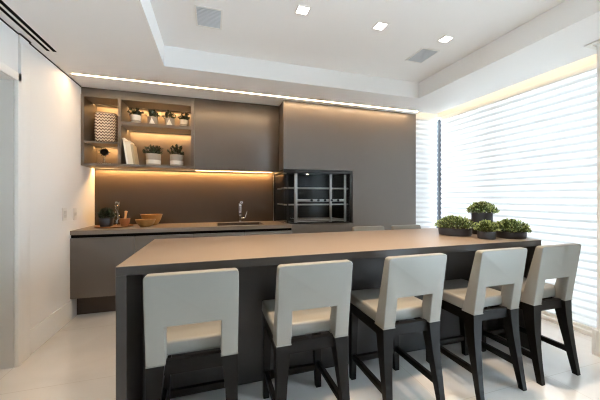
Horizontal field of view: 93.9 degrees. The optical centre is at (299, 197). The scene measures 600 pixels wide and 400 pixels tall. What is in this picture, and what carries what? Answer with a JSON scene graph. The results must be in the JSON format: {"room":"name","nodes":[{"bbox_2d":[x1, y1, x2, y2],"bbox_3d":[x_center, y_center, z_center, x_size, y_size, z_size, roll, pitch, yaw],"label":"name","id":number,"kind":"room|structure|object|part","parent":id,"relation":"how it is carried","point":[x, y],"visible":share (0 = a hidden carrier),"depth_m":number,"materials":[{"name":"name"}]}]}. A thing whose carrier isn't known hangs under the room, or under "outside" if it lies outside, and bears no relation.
{"room":"kitchen","nodes":[
{"label":"kitchen","id":0,"kind":"room"},
{"bbox_2d":[0,20,94,366],"bbox_3d":[-1.524,-0.135,-0.118,0.220,2.738,7.400,0,0,-17],"label":"wall","id":1,"kind":"structure","parent":0,"point":[58,179],"depth_m":2.50,"materials":[{"name":"white paint"}]},
{"bbox_2d":[0,61,21,369],"bbox_3d":[-2.006,0.159,1.473,0.242,2.150,1.213,0,0,-17],"label":"door","id":2,"kind":"structure","parent":1,"relation":"in","point":[6,86],"depth_m":2.03,"materials":[{"name":"white paint"}]},
{"bbox_2d":[18,35,29,361],"bbox_3d":[-2.102,0.005,2.139,0.018,2.458,0.112,0,0,-17],"label":"trim","id":3,"kind":"structure","parent":1,"relation":"attached to","point":[23,45],"depth_m":2.14,"materials":[{"name":"white paint"}]},
{"bbox_2d":[0,18,80,86],"bbox_3d":[-1.349,-1.218,-0.273,0.021,0.009,7.000,0,0,-17],"label":"trim","id":4,"kind":"structure","parent":1,"relation":"attached to","point":[8,25],"depth_m":2.25,"materials":[{"name":"black"}]},
{"bbox_2d":[30,299,76,354],"bbox_3d":[-2.242,1.137,2.577,0.012,0.195,0.797,0,0,-17],"label":"baseboard","id":5,"kind":"structure","parent":1,"relation":"attached to","point":[40,333],"depth_m":2.49,"materials":[{"name":"white paint"}]},
{"bbox_2d":[62,208,66,220],"bbox_3d":[-2.291,0.158,2.733,0.012,0.124,0.076,0,0,-17],"label":"light switch","id":6,"kind":"object","parent":1,"relation":"attached to","point":[64,210],"visible":1,"depth_m":2.71,"materials":[{"name":"white plastic"}]},
{"bbox_2d":[73,208,76,219],"bbox_3d":[-2.354,0.168,2.937,0.012,0.124,0.076,0,0,-17],"label":"light switch","id":7,"kind":"object","parent":1,"relation":"attached to","point":[74,209],"visible":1,"depth_m":2.92,"materials":[{"name":"white plastic"}]},
{"bbox_2d":[273,173,273,220],"bbox_3d":[-0.506,-0.135,4.180,4.720,2.738,0.200,0,0,-17],"label":"wall","id":8,"kind":"structure","parent":0,"point":[273,173],"depth_m":4.11,"materials":[{"name":"brown paint"}]},
{"bbox_2d":[81,87,195,170],"bbox_3d":[-1.905,-0.789,3.431,1.162,0.866,0.395,0,0,-17],"label":"open shelf unit","id":9,"kind":"object","parent":8,"relation":"attached to","point":[93,100],"visible":0.88,"depth_m":3.37,"materials":[{"name":"beige laminate"}]},
{"bbox_3d":[-2.273,-0.622,3.304,0.327,0.020,0.362,0,0,-17],"label":"shelf","id":10,"kind":"part","parent":9,"relation":"part of","materials":[{"name":"beige laminate"}]},
{"bbox_2d":[98,148,110,156],"bbox_3d":[-2.294,-0.489,3.288,0.160,0.204,0.092,0,0,-17],"label":"ornament","id":11,"kind":"object","parent":9,"relation":"in","point":[104,152],"visible":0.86,"depth_m":3.27,"materials":[{"name":"black glass"}]},
{"bbox_2d":[94,112,117,141],"bbox_3d":[-2.280,-0.812,3.313,0.224,0.358,0.160,0,0,-17],"label":"woven vase","id":12,"kind":"object","parent":9,"relation":"on","point":[106,124],"visible":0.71,"depth_m":3.24,"materials":[{"name":"beige"}]},
{"bbox_2d":[122,138,127,163],"bbox_3d":[-2.041,-0.541,3.325,0.062,0.305,0.200,0,0,-17],"label":"book","id":13,"kind":"object","parent":9,"relation":"on","point":[124,139],"visible":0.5,"depth_m":3.23,"materials":[{"name":"white paper"}]},
{"bbox_2d":[125,141,133,163],"bbox_3d":[-2.004,-0.526,3.336,0.087,0.274,0.200,0,0,-17],"label":"book","id":14,"kind":"object","parent":9,"relation":"on","point":[127,143],"visible":0.68,"depth_m":3.24,"materials":[{"name":"beige paper"}]},
{"bbox_2d":[130,144,138,164],"bbox_3d":[-1.964,-0.506,3.338,0.054,0.236,0.180,0,0,-17],"label":"book","id":15,"kind":"object","parent":9,"relation":"on","point":[133,147],"visible":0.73,"depth_m":3.29,"materials":[{"name":"beige paper"}]},
{"bbox_2d":[127,108,143,122],"bbox_3d":[-1.988,-0.985,3.394,0.179,0.225,0.152,0,0,-17],"label":"shelf plant","id":16,"kind":"object","parent":9,"relation":"on","point":[135,115],"visible":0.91,"depth_m":3.37,"materials":[{"name":"green plant"}]},
{"bbox_3d":[-1.961,-0.752,3.599,1.098,0.732,0.018,0,0,-17],"label":"panel","id":17,"kind":"part","parent":9,"relation":"part of","materials":[{"name":"beige laminate"}]},
{"bbox_2d":[142,144,162,164],"bbox_3d":[-1.806,-0.525,3.464,0.228,0.272,0.220,0,0,-17],"label":"plant","id":18,"kind":"object","parent":9,"relation":"on","point":[152,158],"visible":0.86,"depth_m":3.40,"materials":[{"name":"green plant"}]},
{"bbox_3d":[-1.809,-0.464,3.460,0.168,0.150,0.168,0,0,-17],"label":"pot","id":19,"kind":"part","parent":18,"relation":"part of","materials":[{"name":"white ceramic"}]},
{"bbox_2d":[146,109,159,123],"bbox_3d":[-1.821,-0.985,3.461,0.156,0.226,0.153,0,0,-17],"label":"shelf plant","id":20,"kind":"object","parent":9,"relation":"on","point":[152,120],"visible":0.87,"depth_m":3.42,"materials":[{"name":"green plant"}]},
{"bbox_3d":[-1.815,-0.931,3.458,0.116,0.118,0.116,0,0,-17],"label":"pot","id":21,"kind":"part","parent":20,"relation":"part of","materials":[{"name":"ceramic"}]},
{"bbox_3d":[-1.734,-0.850,3.471,0.741,0.040,0.362,0,0,-17],"label":"shelf","id":22,"kind":"part","parent":9,"relation":"part of","materials":[{"name":"beige laminate"}]},
{"bbox_2d":[162,110,175,124],"bbox_3d":[-1.637,-0.991,3.511,0.161,0.237,0.168,0,0,-17],"label":"shelf plant","id":23,"kind":"object","parent":9,"relation":"on","point":[168,121],"visible":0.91,"depth_m":3.48,"materials":[{"name":"green plant"}]},
{"bbox_3d":[-1.631,-0.931,3.515,0.112,0.118,0.112,0,0,-17],"label":"pot","id":24,"kind":"part","parent":23,"relation":"part of","materials":[{"name":"ceramic"}]},
{"bbox_2d":[167,144,183,165],"bbox_3d":[-1.557,-0.536,3.527,0.188,0.294,0.274,0,0,-5],"label":"shelf plant","id":25,"kind":"object","parent":9,"relation":"on","point":[176,159],"visible":0.89,"depth_m":3.48,"materials":[{"name":"green plant"}]},
{"bbox_3d":[-1.555,-0.464,3.539,0.160,0.150,0.160,0,0,-17],"label":"pot","id":26,"kind":"part","parent":25,"relation":"part of","materials":[{"name":"white ceramic"}]},
{"bbox_2d":[178,113,189,125],"bbox_3d":[-1.475,-0.979,3.574,0.147,0.212,0.145,0,0,-17],"label":"shelf plant","id":27,"kind":"object","parent":9,"relation":"on","point":[184,121],"visible":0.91,"depth_m":3.53,"materials":[{"name":"green plant"}]},
{"bbox_2d":[95,170,272,224],"bbox_3d":[-1.456,-0.009,3.771,2.221,0.686,0.014,0,0,-17],"label":"backsplash","id":28,"kind":"structure","parent":8,"relation":"attached to","point":[181,197],"depth_m":3.74,"materials":[{"name":"stone"}]},
{"bbox_2d":[194,98,278,172],"bbox_3d":[-0.843,-0.784,3.762,1.056,0.876,0.395,0,0,-17],"label":"upper cabinet","id":29,"kind":"object","parent":8,"relation":"attached to","point":[229,136],"visible":0.98,"depth_m":3.57,"materials":[{"name":"beige laminate"}]},
{"bbox_2d":[95,168,272,174],"bbox_3d":[-1.432,-0.346,3.707,2.170,0.020,0.024,0,0,-17],"label":"light","id":30,"kind":"object","parent":29,"relation":"attached to","point":[95,168],"visible":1,"depth_m":3.65,"materials":[{"name":"yellow plastic"}]},
{"bbox_2d":[0,0,599,113],"bbox_3d":[1.006,-1.364,0.671,5.120,0.280,7.400,0,0,-17],"label":"ceiling","id":31,"kind":"structure","parent":0,"point":[332,53],"depth_m":2.46,"materials":[{"name":"white paint"}]},
{"bbox_2d":[0,0,57,52],"bbox_3d":[-1.772,-1.222,1.384,0.080,0.002,2.015,0,0,-17],"label":"ceiling vent","id":32,"kind":"object","parent":31,"relation":"in","point":[9,12],"visible":1,"depth_m":2.00,"materials":[{"name":"black metal"}]},
{"bbox_2d":[194,4,222,29],"bbox_3d":[-0.717,-1.415,2.206,0.200,0.005,0.260,0,0,-17],"label":"ceiling vent","id":33,"kind":"object","parent":31,"relation":"in","point":[208,17],"visible":1,"depth_m":2.19,"materials":[{"name":"white metal"}]},
{"bbox_2d":[72,73,418,111],"bbox_3d":[-0.284,-1.222,3.367,4.100,0.002,0.030,0,0,-17],"label":"recessed light","id":34,"kind":"object","parent":31,"relation":"in","point":[72,73],"visible":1,"depth_m":3.22,"materials":[{"name":"white paint"}]},
{"bbox_2d":[294,4,311,15],"bbox_3d":[0.021,-1.415,2.114,0.104,0.004,0.104,0,0,-17],"label":"recessed light","id":35,"kind":"object","parent":31,"relation":"in","point":[304,10],"visible":1,"depth_m":2.11,"materials":[{"name":"white paint"}]},
{"bbox_2d":[296,6,308,14],"bbox_3d":[0.021,-1.415,2.114,0.080,0.002,0.080,0,0,-17],"label":"diffuser","id":36,"kind":"object","parent":35,"relation":"attached to","point":[301,10],"depth_m":2.12,"materials":[{"name":"white plastic"}]},
{"bbox_2d":[371,21,388,30],"bbox_3d":[0.661,-1.415,2.311,0.104,0.004,0.104,0,0,-17],"label":"recessed light","id":37,"kind":"object","parent":31,"relation":"in","point":[380,26],"visible":1,"depth_m":2.31,"materials":[{"name":"white paint"}]},
{"bbox_2d":[374,23,386,29],"bbox_3d":[0.661,-1.415,2.311,0.080,0.002,0.080,0,0,-17],"label":"diffuser","id":38,"kind":"object","parent":37,"relation":"attached to","point":[378,26],"depth_m":2.31,"materials":[{"name":"white plastic"}]},
{"bbox_2d":[405,48,439,63],"bbox_3d":[1.216,-1.415,2.794,0.200,0.005,0.260,0,0,-17],"label":"ceiling vent","id":39,"kind":"object","parent":31,"relation":"in","point":[423,54],"visible":1,"depth_m":2.78,"materials":[{"name":"white metal"}]},
{"bbox_2d":[437,35,454,42],"bbox_3d":[1.300,-1.415,2.501,0.104,0.004,0.104,0,0,-17],"label":"recessed light","id":40,"kind":"object","parent":31,"relation":"in","point":[446,38],"visible":1,"depth_m":2.50,"materials":[{"name":"white paint"}]},
{"bbox_2d":[440,36,451,41],"bbox_3d":[1.300,-1.415,2.501,0.080,0.002,0.080,0,0,-17],"label":"diffuser","id":41,"kind":"object","parent":40,"relation":"attached to","point":[445,38],"depth_m":2.50,"materials":[{"name":"white plastic"}]},
{"bbox_2d":[0,311,599,399],"bbox_3d":[0.350,1.274,0.623,7.000,0.080,7.700,0,0,-17],"label":"floor","id":42,"kind":"structure","parent":0,"point":[78,362],"depth_m":1.93,"materials":[{"name":"tile"}]},
{"bbox_2d":[70,233,134,314],"bbox_3d":[-2.144,0.806,3.227,0.581,0.856,0.635,0,0,-17],"label":"base cabinet","id":43,"kind":"object","parent":42,"relation":"on","point":[94,259],"visible":0.76,"depth_m":2.92,"materials":[{"name":"beige laminate"}]},
{"bbox_2d":[70,221,291,234],"bbox_3d":[-1.308,0.356,3.489,2.335,0.044,0.639,0,0,-17],"label":"countertop","id":44,"kind":"structure","parent":43,"relation":"on","point":[206,226],"depth_m":3.23,"materials":[{"name":"stone"}]},
{"bbox_2d":[94,224,132,227],"bbox_3d":[-2.151,0.325,3.248,0.384,0.018,0.384,0,0,-17],"label":"tray","id":45,"kind":"object","parent":44,"relation":"on","point":[114,225],"visible":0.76,"depth_m":3.18,"materials":[{"name":"brown wood"}]},
{"bbox_2d":[99,217,113,226],"bbox_3d":[-2.204,0.274,3.195,0.115,0.100,0.115,0,0,-17],"label":"pot","id":46,"kind":"object","parent":45,"relation":"on","point":[103,221],"depth_m":3.15,"materials":[{"name":"grey ceramic"}]},
{"bbox_2d":[97,207,117,226],"bbox_3d":[-2.198,0.211,3.195,0.213,0.224,0.184,0,0,-17],"label":"potted herb","id":47,"kind":"object","parent":45,"relation":"on","point":[106,216],"visible":1,"depth_m":3.15,"materials":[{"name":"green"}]},
{"bbox_2d":[119,218,129,225],"bbox_3d":[-2.050,0.281,3.280,0.114,0.085,0.114,0,0,-17],"label":"mortar","id":48,"kind":"object","parent":45,"relation":"on","point":[123,222],"visible":0.96,"depth_m":3.24,"materials":[{"name":"brown wood"}]},
{"bbox_2d":[135,219,155,226],"bbox_3d":[-1.804,0.292,3.278,0.216,0.083,0.216,0,0,-17],"label":"wooden bowl","id":49,"kind":"object","parent":44,"relation":"on","point":[141,222],"visible":1,"depth_m":3.21,"materials":[{"name":"brown wood"}]},
{"bbox_2d":[140,214,162,224],"bbox_3d":[-1.855,0.269,3.508,0.248,0.130,0.248,0,0,-17],"label":"wooden bowl","id":50,"kind":"object","parent":44,"relation":"on","point":[157,217],"visible":0.66,"depth_m":3.45,"materials":[{"name":"brown wood"}]},
{"bbox_2d":[217,222,262,225],"bbox_3d":[-0.778,0.442,3.639,0.580,0.209,0.390,0,0,-17],"label":"sink","id":51,"kind":"object","parent":44,"relation":"in","point":[245,223],"visible":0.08,"depth_m":3.81,"materials":[{"name":"silver"}]},
{"bbox_2d":[238,201,246,221],"bbox_3d":[-0.767,0.191,3.812,0.126,0.287,0.239,0,0,-17],"label":"tap","id":52,"kind":"object","parent":44,"relation":"on","point":[240,202],"visible":0.98,"depth_m":3.88,"materials":[{"name":"silver metal"}]},
{"bbox_2d":[135,231,192,252],"bbox_3d":[-1.589,0.806,3.400,0.583,0.856,0.635,0,0,-17],"label":"base cabinet","id":53,"kind":"object","parent":42,"relation":"on","point":[141,239],"visible":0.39,"depth_m":3.07,"materials":[{"name":"beige laminate"}]},
{"bbox_2d":[143,268,238,399],"bbox_3d":[-0.531,0.776,1.434,0.388,0.915,0.500,0,0,-17],"label":"bar stool","id":54,"kind":"object","parent":42,"relation":"on","point":[196,310],"visible":1,"depth_m":1.24,"materials":[{"name":"white leather"}]},
{"bbox_3d":[-0.627,0.979,1.219,0.074,0.510,0.132,0,0,-17],"label":"leg","id":55,"kind":"part","parent":54,"relation":"part of","materials":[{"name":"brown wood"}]},
{"bbox_3d":[-0.748,0.977,1.588,0.056,0.514,0.060,0,0,-17],"label":"leg","id":56,"kind":"part","parent":54,"relation":"part of","materials":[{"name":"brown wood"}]},
{"bbox_3d":[-0.547,0.684,1.488,0.382,0.070,0.386,0,0,-17],"label":"seat","id":57,"kind":"part","parent":54,"relation":"part of","materials":[{"name":"white leather"}]},
{"bbox_3d":[-0.329,0.979,1.312,0.074,0.510,0.132,0,0,-17],"label":"leg","id":58,"kind":"part","parent":54,"relation":"part of","materials":[{"name":"brown wood"}]},
{"bbox_2d":[193,230,244,237],"bbox_3d":[-1.032,0.806,3.573,0.583,0.856,0.635,0,0,-17],"label":"base cabinet","id":59,"kind":"object","parent":42,"relation":"on","point":[218,233],"visible":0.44,"depth_m":3.28,"materials":[{"name":"beige laminate"}]},
{"bbox_2d":[245,228,291,235],"bbox_3d":[-0.474,0.806,3.747,0.586,0.856,0.635,0,0,-17],"label":"base cabinet","id":60,"kind":"object","parent":42,"relation":"on","point":[277,230],"visible":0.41,"depth_m":3.45,"materials":[{"name":"beige laminate"}]},
{"bbox_2d":[262,260,352,399],"bbox_3d":[0.012,0.776,1.603,0.388,0.915,0.500,0,0,-17],"label":"bar stool","id":61,"kind":"object","parent":42,"relation":"on","point":[305,293],"visible":1,"depth_m":1.43,"materials":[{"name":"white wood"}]},
{"bbox_3d":[-0.206,0.977,1.757,0.056,0.514,0.060,0,0,-17],"label":"leg","id":62,"kind":"part","parent":61,"relation":"part of","materials":[{"name":"brown wood"}]},
{"bbox_3d":[-0.085,0.979,1.388,0.074,0.510,0.132,0,0,-17],"label":"leg","id":63,"kind":"part","parent":61,"relation":"part of","materials":[{"name":"brown wood"}]},
{"bbox_3d":[-0.005,0.684,1.657,0.382,0.070,0.386,0,0,-17],"label":"seat","id":64,"kind":"part","parent":61,"relation":"part of","materials":[{"name":"white leather"}]},
{"bbox_3d":[0.065,0.521,1.433,0.386,0.405,0.142,0,0,-17],"label":"backrest","id":65,"kind":"part","parent":61,"relation":"part of","materials":[{"name":"white leather"}]},
{"bbox_3d":[0.103,0.977,1.854,0.056,0.514,0.060,0,0,-17],"label":"leg","id":66,"kind":"part","parent":61,"relation":"part of","materials":[{"name":"brown wood"}]},
{"bbox_3d":[0.213,0.979,1.480,0.074,0.510,0.132,0,0,-17],"label":"leg","id":67,"kind":"part","parent":61,"relation":"part of","materials":[{"name":"brown wood"}]},
{"bbox_2d":[116,228,540,399],"bbox_3d":[0.373,0.784,2.255,2.949,0.900,0.962,0,0,-17],"label":"kitchen island","id":68,"kind":"object","parent":42,"relation":"on","point":[257,258],"visible":0.48,"depth_m":1.88,"materials":[{"name":"laminate"}]},
{"bbox_3d":[-1.013,0.807,1.823,0.046,0.854,0.962,0,0,-17],"label":"panel","id":69,"kind":"part","parent":68,"relation":"part of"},
{"bbox_2d":[434,215,475,235],"bbox_3d":[1.409,0.240,2.540,0.344,0.184,0.335,0,0,-17],"label":"boxwood","id":70,"kind":"object","parent":68,"relation":"on","point":[451,225],"visible":1,"depth_m":2.46,"materials":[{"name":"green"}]},
{"bbox_2d":[466,201,499,233],"bbox_3d":[1.676,0.178,2.591,0.252,0.308,0.277,0,0,-17],"label":"boxwood","id":71,"kind":"object","parent":68,"relation":"on","point":[478,210],"visible":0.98,"depth_m":2.54,"materials":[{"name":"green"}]},
{"bbox_2d":[473,219,501,239],"bbox_3d":[1.534,0.252,2.304,0.195,0.161,0.200,0,0,-17],"label":"boxwood","id":72,"kind":"object","parent":68,"relation":"on","point":[486,229],"visible":1,"depth_m":2.26,"materials":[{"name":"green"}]},
{"bbox_2d":[494,218,531,238],"bbox_3d":[1.771,0.248,2.355,0.275,0.167,0.277,0,0,-17],"label":"boxwood","id":73,"kind":"object","parent":68,"relation":"on","point":[511,228],"visible":0.94,"depth_m":2.28,"materials":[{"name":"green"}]},
{"bbox_3d":[1.758,0.807,2.687,0.046,0.854,0.962,0,0,-17],"label":"panel","id":74,"kind":"part","parent":68,"relation":"part of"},
{"bbox_2d":[279,100,415,233],"bbox_3d":[0.649,0.006,4.103,1.988,2.456,0.632,0,0,-17],"label":"wall panel","id":75,"kind":"object","parent":42,"relation":"on","point":[378,147],"visible":0.42,"depth_m":3.83,"materials":[{"name":"beige laminate"}]},
{"bbox_2d":[274,169,351,223],"bbox_3d":[0.161,-0.015,3.944,0.958,0.697,0.614,0,0,-17],"label":"grill","id":76,"kind":"object","parent":75,"relation":"in","point":[301,196],"visible":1,"depth_m":4.12,"materials":[{"name":"black metal"}]},
{"bbox_2d":[286,218,336,222],"bbox_3d":[0.208,0.316,3.973,0.720,0.014,0.420,0,0,-17],"label":"tray","id":77,"kind":"object","parent":76,"relation":"on","point":[289,220],"depth_m":3.84,"materials":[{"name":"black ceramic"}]},
{"bbox_3d":[0.169,0.087,3.929,0.900,0.020,0.440,0,0,-17],"label":"rail","id":78,"kind":"part","parent":76,"relation":"part of","materials":[{"name":"silver metal"}]},
{"bbox_3d":[0.168,-0.128,3.928,0.902,0.024,0.442,0,0,-17],"label":"rail","id":79,"kind":"part","parent":76,"relation":"part of","materials":[{"name":"silver metal"}]},
{"bbox_2d":[352,226,383,230],"bbox_3d":[0.835,0.776,2.936,0.388,0.915,0.500,0,0,-17],"label":"bar stool","id":80,"kind":"object","parent":42,"relation":"on","point":[359,228],"visible":0.11,"depth_m":3.13,"materials":[{"name":"white leather"}]},
{"bbox_2d":[348,253,446,399],"bbox_3d":[0.585,0.776,1.782,0.388,0.915,0.500,0,0,-17],"label":"bar stool","id":81,"kind":"object","parent":42,"relation":"on","point":[404,277],"visible":0.92,"depth_m":1.62,"materials":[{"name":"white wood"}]},
{"bbox_3d":[0.367,0.977,1.936,0.056,0.514,0.060,0,0,-17],"label":"leg","id":82,"kind":"part","parent":81,"relation":"part of","materials":[{"name":"brown wood"}]},
{"bbox_3d":[0.488,0.979,1.566,0.074,0.510,0.132,0,0,-17],"label":"leg","id":83,"kind":"part","parent":81,"relation":"part of","materials":[{"name":"brown wood"}]},
{"bbox_3d":[0.568,0.684,1.836,0.382,0.070,0.386,0,0,-17],"label":"seat","id":84,"kind":"part","parent":81,"relation":"part of","materials":[{"name":"white leather"}]},
{"bbox_3d":[0.676,0.977,2.032,0.056,0.514,0.060,0,0,-17],"label":"leg","id":85,"kind":"part","parent":81,"relation":"part of","materials":[{"name":"brown wood"}]},
{"bbox_3d":[0.638,0.521,1.611,0.386,0.405,0.142,0,0,-17],"label":"backrest","id":86,"kind":"part","parent":81,"relation":"part of","materials":[{"name":"white leather"}]},
{"bbox_3d":[0.786,0.979,1.659,0.074,0.510,0.132,0,0,-17],"label":"leg","id":87,"kind":"part","parent":81,"relation":"part of","materials":[{"name":"brown wood"}]},
{"bbox_2d":[391,225,420,229],"bbox_3d":[1.312,0.776,3.085,0.388,0.915,0.500,0,0,-17],"label":"bar stool","id":88,"kind":"object","parent":42,"relation":"on","point":[393,227],"visible":0.12,"depth_m":3.27,"materials":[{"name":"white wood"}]},
{"bbox_2d":[426,247,526,399],"bbox_3d":[1.199,0.776,1.973,0.388,0.915,0.500,0,0,-17],"label":"bar stool","id":89,"kind":"object","parent":42,"relation":"on","point":[465,299],"visible":0.85,"depth_m":1.80,"materials":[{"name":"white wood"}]},
{"bbox_3d":[1.291,0.977,2.224,0.056,0.514,0.060,0,0,-17],"label":"leg","id":90,"kind":"part","parent":89,"relation":"part of","materials":[{"name":"brown wood"}]},
{"bbox_3d":[1.183,0.684,2.027,0.382,0.070,0.386,0,0,-17],"label":"seat","id":91,"kind":"part","parent":89,"relation":"part of","materials":[{"name":"white leather"}]},
{"bbox_3d":[1.103,0.979,1.758,0.074,0.510,0.132,0,0,-17],"label":"leg","id":92,"kind":"part","parent":89,"relation":"part of","materials":[{"name":"brown wood"}]},
{"bbox_3d":[1.253,0.521,1.802,0.386,0.405,0.142,0,0,-17],"label":"backrest","id":93,"kind":"part","parent":89,"relation":"part of","materials":[{"name":"white leather"}]},
{"bbox_3d":[1.401,0.979,1.851,0.074,0.510,0.132,0,0,-17],"label":"leg","id":94,"kind":"part","parent":89,"relation":"part of","materials":[{"name":"brown wood"}]},
{"bbox_2d":[481,243,580,385],"bbox_3d":[1.700,0.776,2.129,0.388,0.915,0.500,0,0,-17],"label":"bar stool","id":95,"kind":"object","parent":42,"relation":"on","point":[559,261],"visible":0.74,"depth_m":1.94,"materials":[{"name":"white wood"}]},
{"bbox_3d":[1.482,0.977,2.283,0.056,0.514,0.060,0,0,-17],"label":"leg","id":96,"kind":"part","parent":95,"relation":"part of","materials":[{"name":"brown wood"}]},
{"bbox_3d":[1.683,0.684,2.183,0.382,0.070,0.386,0,0,-17],"label":"seat","id":97,"kind":"part","parent":95,"relation":"part of","materials":[{"name":"white leather"}]},
{"bbox_3d":[1.603,0.979,1.913,0.074,0.510,0.132,0,0,-17],"label":"leg","id":98,"kind":"part","parent":95,"relation":"part of","materials":[{"name":"brown wood"}]},
{"bbox_3d":[1.753,0.521,1.958,0.386,0.405,0.142,0,0,-17],"label":"backrest","id":99,"kind":"part","parent":95,"relation":"part of","materials":[{"name":"white leather"}]},
{"bbox_3d":[1.901,0.979,2.006,0.074,0.510,0.132,0,0,-17],"label":"leg","id":100,"kind":"part","parent":95,"relation":"part of","materials":[{"name":"brown wood"}]},
{"bbox_2d":[438,226,471,235],"bbox_3d":[1.405,0.299,2.544,0.270,0.065,0.270,0,0,-17],"label":"pot","id":101,"kind":"object","parent":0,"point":[444,230],"depth_m":2.44,"materials":[{"name":"grey ceramic"}]},
{"bbox_2d":[471,212,492,233],"bbox_3d":[1.678,0.234,2.587,0.170,0.195,0.170,0,0,-17],"label":"pot","id":102,"kind":"object","parent":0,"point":[475,216],"depth_m":2.53,"materials":[{"name":"grey ceramic"}]},
{"bbox_2d":[477,230,495,239],"bbox_3d":[1.530,0.301,2.300,0.132,0.061,0.132,0,0,-17],"label":"pot","id":103,"kind":"object","parent":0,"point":[481,234],"depth_m":2.25,"materials":[{"name":"grey ceramic"}]},
{"bbox_2d":[496,230,526,238],"bbox_3d":[1.768,0.305,2.353,0.216,0.053,0.216,0,0,-17],"label":"pot","id":104,"kind":"object","parent":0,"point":[508,234],"depth_m":2.27,"materials":[{"name":"grey ceramic"}]},
{"bbox_2d":[597,43,599,329],"bbox_3d":[3.443,0.005,0.052,0.835,2.458,4.770,0,0,-17],"label":"wall","id":105,"kind":"structure","parent":0,"point":[598,44],"depth_m":2.20,"materials":[{"name":"white paint"}]},
{"bbox_2d":[416,54,596,119],"bbox_3d":[2.293,-1.315,3.334,0.678,0.217,2.160,0,0,-17],"label":"trim","id":106,"kind":"structure","parent":105,"relation":"attached to","point":[592,59],"depth_m":3.10,"materials":[{"name":"white paint"}]},
{"bbox_2d":[416,116,437,228],"bbox_3d":[1.879,0.014,4.202,0.403,2.440,0.065,0,0,-17],"label":"window blind","id":107,"kind":"object","parent":106,"relation":"hanging from","point":[426,128],"visible":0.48,"depth_m":4.19,"materials":[{"name":"fabric"}]},
{"bbox_2d":[437,120,591,335],"bbox_3d":[2.445,-0.095,3.397,0.250,2.658,2.170,0,0,-17],"label":"window","id":108,"kind":"structure","parent":105,"relation":"in","point":[543,316],"depth_m":4.28,"materials":[{"name":"grey metal"}]},
{"bbox_2d":[440,62,596,330],"bbox_3d":[2.416,-0.004,3.296,0.065,2.404,1.915,0,0,-17],"label":"window blind","id":109,"kind":"object","parent":108,"relation":"attached to","point":[530,152],"visible":0.62,"depth_m":2.92,"materials":[{"name":"fabric"}]},
{"bbox_3d":[2.412,1.185,3.295,0.035,0.026,1.915,0,0,-17],"label":"rail","id":110,"kind":"part","parent":109,"relation":"part of","materials":[{"name":"white"}]},
{"bbox_2d":[584,39,599,49],"bbox_3d":[2.626,-1.218,1.767,0.375,0.012,1.130,0,0,-17],"label":"trim","id":111,"kind":"structure","parent":105,"relation":"attached to","point":[591,45],"depth_m":2.23,"materials":[{"name":"white paint"}]},
{"bbox_2d":[592,328,599,356],"bbox_3d":[2.640,1.134,1.752,0.357,0.200,1.092,0,0,-17],"label":"baseboard","id":112,"kind":"structure","parent":105,"relation":"attached to","point":[595,333],"depth_m":2.20,"materials":[{"name":"white paint"}]}
]}

